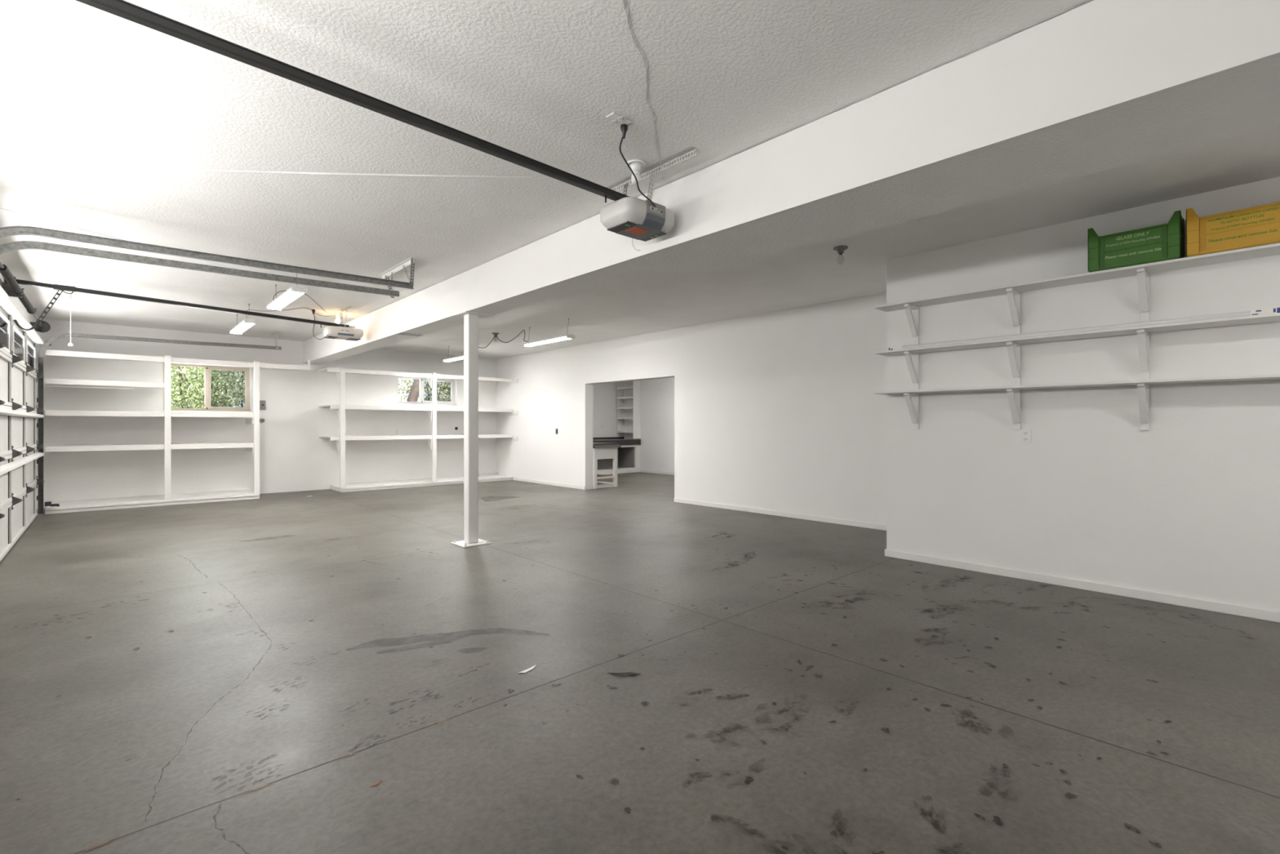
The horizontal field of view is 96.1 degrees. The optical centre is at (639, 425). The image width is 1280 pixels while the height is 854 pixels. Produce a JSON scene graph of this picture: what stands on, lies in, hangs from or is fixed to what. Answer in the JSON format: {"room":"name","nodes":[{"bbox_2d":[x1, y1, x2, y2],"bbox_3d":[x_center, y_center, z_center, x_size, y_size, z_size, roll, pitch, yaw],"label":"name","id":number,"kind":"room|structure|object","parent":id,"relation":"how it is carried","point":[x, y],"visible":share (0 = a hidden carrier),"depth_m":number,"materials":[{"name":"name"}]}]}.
{"room":"garage","nodes":[
{"label":"garage","id":0,"kind":"room"},
{"bbox_2d":[0,272,37,509],"bbox_3d":[-4.351,-0.175,3.414,0.200,2.850,14.320,0,0,-43],"label":"wall","id":1,"kind":"structure","parent":0,"point":[17,302],"depth_m":7.34,"materials":[{"name":"paint"}]},
{"bbox_2d":[0,285,44,564],"bbox_3d":[-6.368,0.043,5.845,0.127,2.414,5.490,0,0,-43],"label":"door","id":2,"kind":"structure","parent":1,"relation":"in","point":[20,412],"depth_m":6.21,"materials":[{"name":"metal"}]},
{"bbox_2d":[0,261,50,479],"bbox_3d":[-6.268,-0.115,5.782,0.197,2.630,5.600,0,0,-43],"label":"spring","id":3,"kind":"object","parent":1,"relation":"attached to","point":[13,289],"visible":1,"depth_m":5.71,"materials":[{"name":"metal"}]},
{"bbox_2d":[37,318,496,508],"bbox_3d":[-6.221,-0.175,11.311,7.770,2.850,0.220,0,0,-43],"label":"wall","id":4,"kind":"structure","parent":0,"point":[293,457],"depth_m":10.40,"materials":[{"name":"paint"}]},
{"bbox_2d":[162,362,251,412],"bbox_3d":[-7.553,-0.645,10.063,1.240,0.830,0.205,0,0,-43],"label":"window","id":5,"kind":"structure","parent":4,"relation":"in","point":[208,408],"depth_m":10.12,"materials":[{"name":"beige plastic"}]},
{"bbox_2d":[162,362,252,411],"bbox_3d":[-7.538,-0.656,10.047,1.246,0.813,0.150,0,0,-43],"label":"trim","id":6,"kind":"structure","parent":4,"relation":"attached to","point":[251,373],"depth_m":10.43,"materials":[{"name":"white paint"}]},
{"bbox_2d":[259,400,265,409],"bbox_3d":[-6.885,-0.370,10.490,0.100,0.170,0.084,0,0,-43],"label":"switch","id":7,"kind":"object","parent":4,"relation":"attached to","point":[262,403],"visible":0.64,"depth_m":10.50,"materials":[{"name":"black paint"}]},
{"bbox_2d":[395,429,399,434],"bbox_3d":[-5.134,0.138,12.160,0.075,0.118,0.008,0,0,-43],"label":"wall outlet","id":8,"kind":"object","parent":4,"relation":"attached to","point":[397,431],"visible":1,"depth_m":12.16,"materials":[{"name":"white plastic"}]},
{"bbox_2d":[398,376,457,405],"bbox_3d":[-4.703,-0.755,12.696,1.320,0.610,0.205,0,0,-43],"label":"window","id":9,"kind":"structure","parent":4,"relation":"in","point":[422,380],"depth_m":12.70,"materials":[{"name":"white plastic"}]},
{"bbox_2d":[422,377,457,404],"bbox_3d":[-4.688,-0.766,12.680,1.326,0.593,0.150,0,0,-43],"label":"trim","id":10,"kind":"structure","parent":4,"relation":"attached to","point":[455,380],"depth_m":13.11,"materials":[{"name":"white paint"}]},
{"bbox_2d":[453,426,458,431],"bbox_3d":[-4.170,0.070,13.047,0.110,0.110,0.014,0,0,-43],"label":"dryer outlet","id":11,"kind":"object","parent":4,"relation":"attached to","point":[455,428],"visible":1,"depth_m":13.04,"materials":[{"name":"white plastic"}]},
{"bbox_2d":[592,377,674,472],"bbox_3d":[1.583,-0.165,11.292,3.670,2.830,9.960,0,0,-43],"label":"wall","id":12,"kind":"structure","parent":0,"point":[657,395],"depth_m":15.12,"materials":[{"name":"paint"}]},
{"bbox_2d":[592,436,623,439],"bbox_3d":[-1.464,0.347,14.963,2.755,0.054,0.020,0,0,-43],"label":"backsplash","id":13,"kind":"structure","parent":12,"relation":"attached to","point":[610,437],"depth_m":15.58,"materials":[{"name":"laminate"}]},
{"bbox_2d":[640,469,674,475],"bbox_3d":[3.010,1.218,12.147,0.014,0.065,8.880,0,0,-43],"label":"baseboard","id":14,"kind":"structure","parent":12,"relation":"attached to","point":[641,470],"depth_m":14.90,"materials":[{"name":"white paint"}]},
{"bbox_2d":[0,471,1279,853],"bbox_3d":[-0.196,1.323,7.375,11.680,0.154,14.500,0,0,-43],"label":"floor","id":15,"kind":"structure","parent":0,"point":[230,677],"depth_m":2.77,"materials":[{"name":"concrete"}]},
{"bbox_2d":[44,349,310,514],"bbox_3d":[-7.399,0.035,9.487,3.315,2.421,0.858,0,0,-43],"label":"shelving unit","id":16,"kind":"object","parent":15,"relation":"on","point":[167,499],"visible":0.97,"depth_m":8.94,"materials":[{"name":"white paint"}]},
{"bbox_2d":[315,367,517,492],"bbox_3d":[-4.513,0.083,12.057,3.853,2.326,0.998,0,0,-43],"label":"shelving unit","id":17,"kind":"object","parent":15,"relation":"on","point":[432,438],"visible":1,"depth_m":11.61,"materials":[{"name":"white paint"}]},
{"bbox_2d":[478,472,497,475],"bbox_3d":[-3.529,1.136,13.363,0.480,0.052,0.070,0,0,-43],"label":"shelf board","id":18,"kind":"object","parent":17,"relation":"on","point":[490,473],"visible":0.92,"depth_m":13.33,"materials":[{"name":"white wood"}]},
{"bbox_2d":[450,311,493,547],"bbox_3d":[-1.768,0.035,6.099,0.360,2.428,0.310,0,0,-43],"label":"support column","id":19,"kind":"structure","parent":15,"relation":"on","point":[471,539],"depth_m":6.04,"materials":[{"name":"white paint"}]},
{"bbox_2d":[519,664,536,672],"bbox_3d":[-0.567,1.247,2.938,0.025,0.004,0.122,0,0,38],"label":"paper scrap","id":20,"kind":"object","parent":15,"relation":"on","point":[532,667],"visible":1,"depth_m":2.93,"materials":[{"name":"white paper"}]},
{"bbox_2d":[592,442,620,488],"bbox_3d":[-1.444,0.806,12.362,0.665,0.883,2.380,0,0,-43],"label":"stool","id":21,"kind":"object","parent":15,"relation":"on","point":[601,450],"visible":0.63,"depth_m":11.51,"materials":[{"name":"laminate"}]},
{"bbox_2d":[596,474,610,476],"bbox_3d":[-1.444,1.035,12.321,0.456,0.020,2.219,0,0,-43],"label":"shelf","id":22,"kind":"object","parent":21,"relation":"attached to","point":[597,475],"depth_m":11.74,"materials":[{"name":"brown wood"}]},
{"bbox_2d":[592,442,620,444],"bbox_3d":[-1.447,0.378,12.365,0.665,0.025,2.370,0,0,-43],"label":"countertop","id":23,"kind":"structure","parent":21,"relation":"on","point":[593,443],"depth_m":11.52,"materials":[{"name":"laminate"}]},
{"bbox_2d":[592,436,640,475],"bbox_3d":[-1.230,0.784,14.710,2.755,0.928,0.710,0,0,-43],"label":"base cabinet","id":24,"kind":"object","parent":15,"relation":"on","point":[629,449],"visible":0.4,"depth_m":15.33,"materials":[{"name":"grey laminate"}]},
{"bbox_2d":[592,439,633,440],"bbox_3d":[-1.235,0.393,14.715,2.755,0.035,0.695,0,0,-43],"label":"countertop","id":25,"kind":"structure","parent":24,"relation":"on","point":[593,439],"depth_m":15.10,"materials":[{"name":"grey laminate"}]},
{"bbox_2d":[617,380,640,438],"bbox_3d":[-0.312,-0.550,15.558,0.255,1.800,0.680,0,0,-43],"label":"bookcase","id":26,"kind":"object","parent":25,"relation":"on","point":[628,393],"visible":0.77,"depth_m":15.61,"materials":[{"name":"white paint"}]},
{"bbox_2d":[608,671,640,675],"bbox_3d":[-0.079,1.243,2.877,0.168,0.007,0.040,0,0,-5],"label":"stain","id":27,"kind":"object","parent":15,"relation":"on","point":[632,673],"visible":1,"depth_m":2.88,"materials":[{"name":"grey concrete"}]},
{"bbox_2d":[0,0,1279,359],"bbox_3d":[-0.307,-1.690,7.149,12.150,0.220,15.120,0,0,-43],"label":"ceiling","id":28,"kind":"structure","parent":0,"point":[82,84],"depth_m":3.21,"materials":[{"name":"white paint"}]},
{"bbox_2d":[0,207,237,269],"bbox_3d":[-4.383,-1.596,5.138,0.036,0.007,2.342,0,0,18],"label":"trim","id":29,"kind":"structure","parent":28,"relation":"attached to","point":[0,207],"depth_m":4.61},
{"bbox_2d":[36,331,281,514],"bbox_3d":[-7.372,-0.190,9.030,2.937,2.820,0.450,0,0,-43],"label":"door track","id":30,"kind":"object","parent":28,"relation":"hanging from","point":[41,353],"visible":0.84,"depth_m":8.02,"materials":[{"name":"metal"}]},
{"bbox_2d":[44,501,59,506],"bbox_3d":[-8.219,1.103,8.042,0.159,0.075,0.060,0,0,-27],"label":"sensor","id":31,"kind":"object","parent":30,"relation":"attached to","point":[47,503],"visible":1,"depth_m":8.03,"materials":[{"name":"plastic"}]},
{"bbox_2d":[4,276,363,346],"bbox_3d":[-5.192,-1.222,6.980,3.395,0.754,0.700,0,0,-43],"label":"garage door opener","id":32,"kind":"object","parent":28,"relation":"hanging from","point":[333,331],"visible":0.94,"depth_m":6.90,"materials":[{"name":"metal"}]},
{"bbox_2d":[229,314,257,334],"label":"light","id":33,"kind":"object","parent":28,"relation":"hanging from","point":[244,325],"depth_m":7.77,"materials":[{"name":"white"}]},
{"bbox_2d":[230,321,253,333],"bbox_3d":[-5.471,-1.340,7.920,0.132,0.020,1.150,0,0,-43],"label":"diffuser","id":34,"kind":"object","parent":33,"relation":"attached to","point":[242,326],"depth_m":7.87,"materials":[{"name":"white plastic"}]},
{"bbox_2d":[0,164,531,177],"bbox_3d":[-2.478,-1.596,3.610,3.562,0.007,0.023,0,0,-3],"label":"trim","id":35,"kind":"structure","parent":28,"relation":"attached to","point":[4,165],"depth_m":3.62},
{"bbox_2d":[266,273,336,315],"bbox_3d":[-4.075,-1.464,6.840,0.564,0.272,2.644,0,0,-22],"label":"light","id":36,"kind":"object","parent":28,"relation":"hanging from","point":[293,292],"visible":0.96,"depth_m":6.06,"materials":[{"name":"white paint"}]},
{"bbox_2d":[267,289,303,309],"bbox_3d":[-3.800,-1.340,6.169,0.132,0.020,1.150,0,0,-43],"label":"diffuser","id":37,"kind":"object","parent":36,"relation":"attached to","point":[288,296],"depth_m":6.12,"materials":[{"name":"white plastic"}]},
{"bbox_2d":[284,307,326,316],"label":"cable","id":38,"kind":"object","parent":28,"relation":"hanging from","point":[298,308],"depth_m":7.74,"materials":[{"name":"white"}]},
{"bbox_2d":[333,312,342,323],"bbox_3d":[-4.310,-1.526,8.203,0.124,0.148,0.124,0,0,-43],"label":"light bulb","id":39,"kind":"object","parent":28,"relation":"attached to","point":[337,320],"visible":0.78,"depth_m":8.18,"materials":[{"name":"white glass"}]},
{"bbox_2d":[75,0,696,250],"bbox_3d":[-1.084,-1.374,2.566,3.440,0.451,0.800,0,0,-43],"label":"garage door opener","id":40,"kind":"object","parent":28,"relation":"hanging from","point":[633,217],"visible":0.96,"depth_m":2.76,"materials":[{"name":"metal"}]},
{"bbox_2d":[379,257,414,297],"bbox_3d":[-2.462,-1.455,5.812,0.051,0.291,0.880,0,0,-43],"label":"hanger","id":41,"kind":"object","parent":28,"relation":"attached to","point":[411,260],"visible":0.83,"depth_m":5.68,"materials":[{"name":"white paint"}]},
{"bbox_2d":[0,240,399,296],"bbox_3d":[-3.541,-0.075,4.883,2.937,2.591,0.060,0,0,-43],"label":"door track","id":42,"kind":"object","parent":41,"relation":"hanging from","point":[21,245],"visible":1,"depth_m":4.68,"materials":[{"name":"metal"}]},
{"bbox_2d":[0,226,413,288],"bbox_3d":[-3.294,-0.081,4.615,2.937,2.601,0.070,0,0,-43],"label":"door track","id":43,"kind":"object","parent":41,"relation":"hanging from","point":[7,231],"visible":0.98,"depth_m":4.41,"materials":[{"name":"metal"}]},
{"bbox_2d":[442,336,494,362],"bbox_3d":[-3.164,-1.429,10.764,0.174,0.302,2.217,0,0,-42],"label":"light","id":44,"kind":"object","parent":28,"relation":"hanging from","point":[458,357],"visible":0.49,"depth_m":11.19,"materials":[{"name":"white plastic"}]},
{"bbox_2d":[443,356,463,361],"bbox_3d":[-3.493,-1.290,11.136,0.132,0.020,1.150,0,0,-43],"label":"diffuser","id":45,"kind":"object","parent":44,"relation":"attached to","point":[454,358],"depth_m":11.23,"materials":[{"name":"white plastic"}]},
{"bbox_2d":[492,332,499,342],"bbox_3d":[-2.476,-1.506,9.862,0.124,0.148,0.124,0,0,-43],"label":"light bulb","id":46,"kind":"object","parent":28,"relation":"attached to","point":[495,334],"visible":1,"depth_m":9.84,"materials":[{"name":"glass"}]},
{"bbox_2d":[496,318,575,346],"bbox_3d":[-1.700,-1.429,9.181,0.176,0.302,2.018,0,0,-44],"label":"light","id":47,"kind":"object","parent":28,"relation":"hanging from","point":[568,336],"visible":1,"depth_m":8.85,"materials":[{"name":"white plastic"}]},
{"bbox_2d":[524,336,568,346],"bbox_3d":[-1.424,-1.290,8.895,0.132,0.020,1.150,0,0,-43],"label":"diffuser","id":48,"kind":"object","parent":47,"relation":"attached to","point":[557,338],"depth_m":8.83,"materials":[{"name":"white plastic"}]},
{"bbox_2d":[605,112,631,124],"bbox_3d":[-0.110,-1.595,3.003,0.076,0.008,0.130,0,0,44],"label":"outlet","id":49,"kind":"object","parent":28,"relation":"attached to","point":[616,118],"visible":0.91,"depth_m":2.99,"materials":[{"name":"white plastic"}]},
{"bbox_2d":[618,115,626,120],"bbox_3d":[-0.092,-1.593,2.986,0.028,0.002,0.034,0,0,44],"label":"receptacle","id":50,"kind":"object","parent":49,"relation":"attached to","point":[620,118],"depth_m":2.99,"materials":[{"name":"white plastic"}]},
{"bbox_2d":[626,159,646,184],"bbox_3d":[-0.023,-1.538,3.518,0.124,0.124,0.124,0,0,-43],"label":"light bulb","id":51,"kind":"object","parent":28,"relation":"attached to","point":[636,165],"visible":0.88,"depth_m":3.49,"materials":[{"name":"white plastic"}]},
{"bbox_2d":[622,0,667,182],"bbox_3d":[0.021,-1.596,2.653,0.071,0.007,2.287,0,0,9],"label":"cable","id":52,"kind":"object","parent":28,"relation":"attached to","point":[635,40],"depth_m":2.62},
{"bbox_2d":[368,0,1093,313],"bbox_3d":[-0.431,-1.596,4.468,0.022,0.007,10.150,0,0,-43],"label":"trim","id":53,"kind":"structure","parent":28,"relation":"attached to","point":[1091,0],"depth_m":2.77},
{"bbox_2d":[302,0,1279,364],"bbox_3d":[-1.464,-1.389,6.081,0.668,0.423,13.920,0,0,-43],"label":"beam","id":54,"kind":"structure","parent":28,"relation":"attached to","point":[1095,86],"depth_m":2.64,"materials":[{"name":"white paint"}]},
{"bbox_2d":[833,245,848,264],"bbox_3d":[1.784,-1.506,5.111,0.124,0.148,0.124,0,0,-43],"label":"light bulb","id":55,"kind":"object","parent":28,"relation":"attached to","point":[840,249],"visible":1,"depth_m":5.09,"materials":[{"name":"metal"}]},
{"bbox_2d":[496,292,886,524],"bbox_3d":[0.091,-0.165,10.063,0.190,2.830,10.180,0,0,-43],"label":"wall","id":56,"kind":"structure","parent":0,"point":[778,411],"depth_m":8.36,"materials":[{"name":"paint"}]},
{"bbox_2d":[886,176,1279,612],"bbox_3d":[4.186,-0.165,4.506,1.335,2.830,3.940,0,0,-43],"label":"wall","id":57,"kind":"structure","parent":0,"point":[1188,505],"depth_m":4.35,"materials":[{"name":"paint"}]},
{"bbox_2d":[513,477,1279,622],"bbox_3d":[1.066,1.218,7.873,1.349,0.065,13.120,0,0,-43],"label":"baseboard","id":58,"kind":"structure","parent":57,"relation":"attached to","point":[1267,615],"depth_m":4.63,"materials":[{"name":"white paint"}]},
{"bbox_2d":[1020,428,1031,443],"bbox_3d":[3.127,0.088,4.662,0.008,0.118,0.075,0,0,-43],"label":"wall outlet","id":59,"kind":"object","parent":57,"relation":"attached to","point":[1025,433],"visible":1,"depth_m":4.66,"materials":[{"name":"white plastic"}]},
{"bbox_2d":[873,242,1279,430],"bbox_3d":[3.340,-0.533,4.235,0.274,1.137,3.190,0,0,-43],"label":"wall shelf","id":60,"kind":"object","parent":57,"relation":"attached to","point":[1013,291],"visible":1,"depth_m":4.26,"materials":[{"name":"white paint"}]},
{"bbox_2d":[888,306,1279,350],"bbox_3d":[3.144,-0.702,4.351,0.040,0.044,2.525,0,0,-43],"label":"shelf","id":61,"kind":"object","parent":60,"relation":"on","point":[1273,309],"visible":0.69,"depth_m":4.10,"materials":[{"name":"white paint"}]},
{"bbox_2d":[1087,210,1184,272],"bbox_3d":[3.492,-1.260,4.057,0.271,0.314,0.489,0,0,-43],"label":"crate","id":62,"kind":"object","parent":60,"relation":"on","point":[1166,242],"visible":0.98,"depth_m":3.96,"materials":[{"name":"green plastic"}]},
{"bbox_2d":[1186,202,1279,257],"bbox_3d":[3.847,-1.260,3.672,0.271,0.314,0.505,0,0,-43],"label":"crate","id":63,"kind":"object","parent":60,"relation":"on","point":[1260,225],"visible":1,"depth_m":3.62,"materials":[{"name":"yellow plastic"}]},
{"label":"outside","id":64,"kind":"structure","parent":0,"visible":0},
{"bbox_3d":[-6.178,1.425,20.703,20.980,0.250,13.200,0,0,-43],"label":"garden","id":65,"kind":"object","parent":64,"visible":0},
{"bbox_2d":[170,365,244,408],"bbox_3d":[-11.430,-1.048,12.964,7.697,7.980,4.116,0,0,-40],"label":"shrub","id":66,"kind":"object","parent":65,"relation":"on","point":[171,366],"visible":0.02,"depth_m":13.52,"materials":[{"name":"green plant"}]},
{"bbox_2d":[170,365,244,408],"bbox_3d":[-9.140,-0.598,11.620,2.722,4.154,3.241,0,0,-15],"label":"shrub","id":67,"kind":"object","parent":65,"relation":"on","point":[183,388],"visible":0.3,"depth_m":11.35,"materials":[{"name":"green plant"}]},
{"bbox_2d":[406,378,424,401],"bbox_3d":[-5.299,-2.005,15.681,3.570,6.619,3.273,0,0,-43],"label":"tree","id":68,"kind":"object","parent":65,"relation":"on","point":[414,393],"visible":0.02,"depth_m":14.31,"materials":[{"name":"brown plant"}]},
{"bbox_2d":[398,377,450,401],"bbox_3d":[-5.488,-0.946,15.916,4.977,5.352,3.589,0,0,-43],"label":"shrub","id":69,"kind":"object","parent":65,"relation":"on","point":[441,388],"visible":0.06,"depth_m":15.41,"materials":[{"name":"green plant"}]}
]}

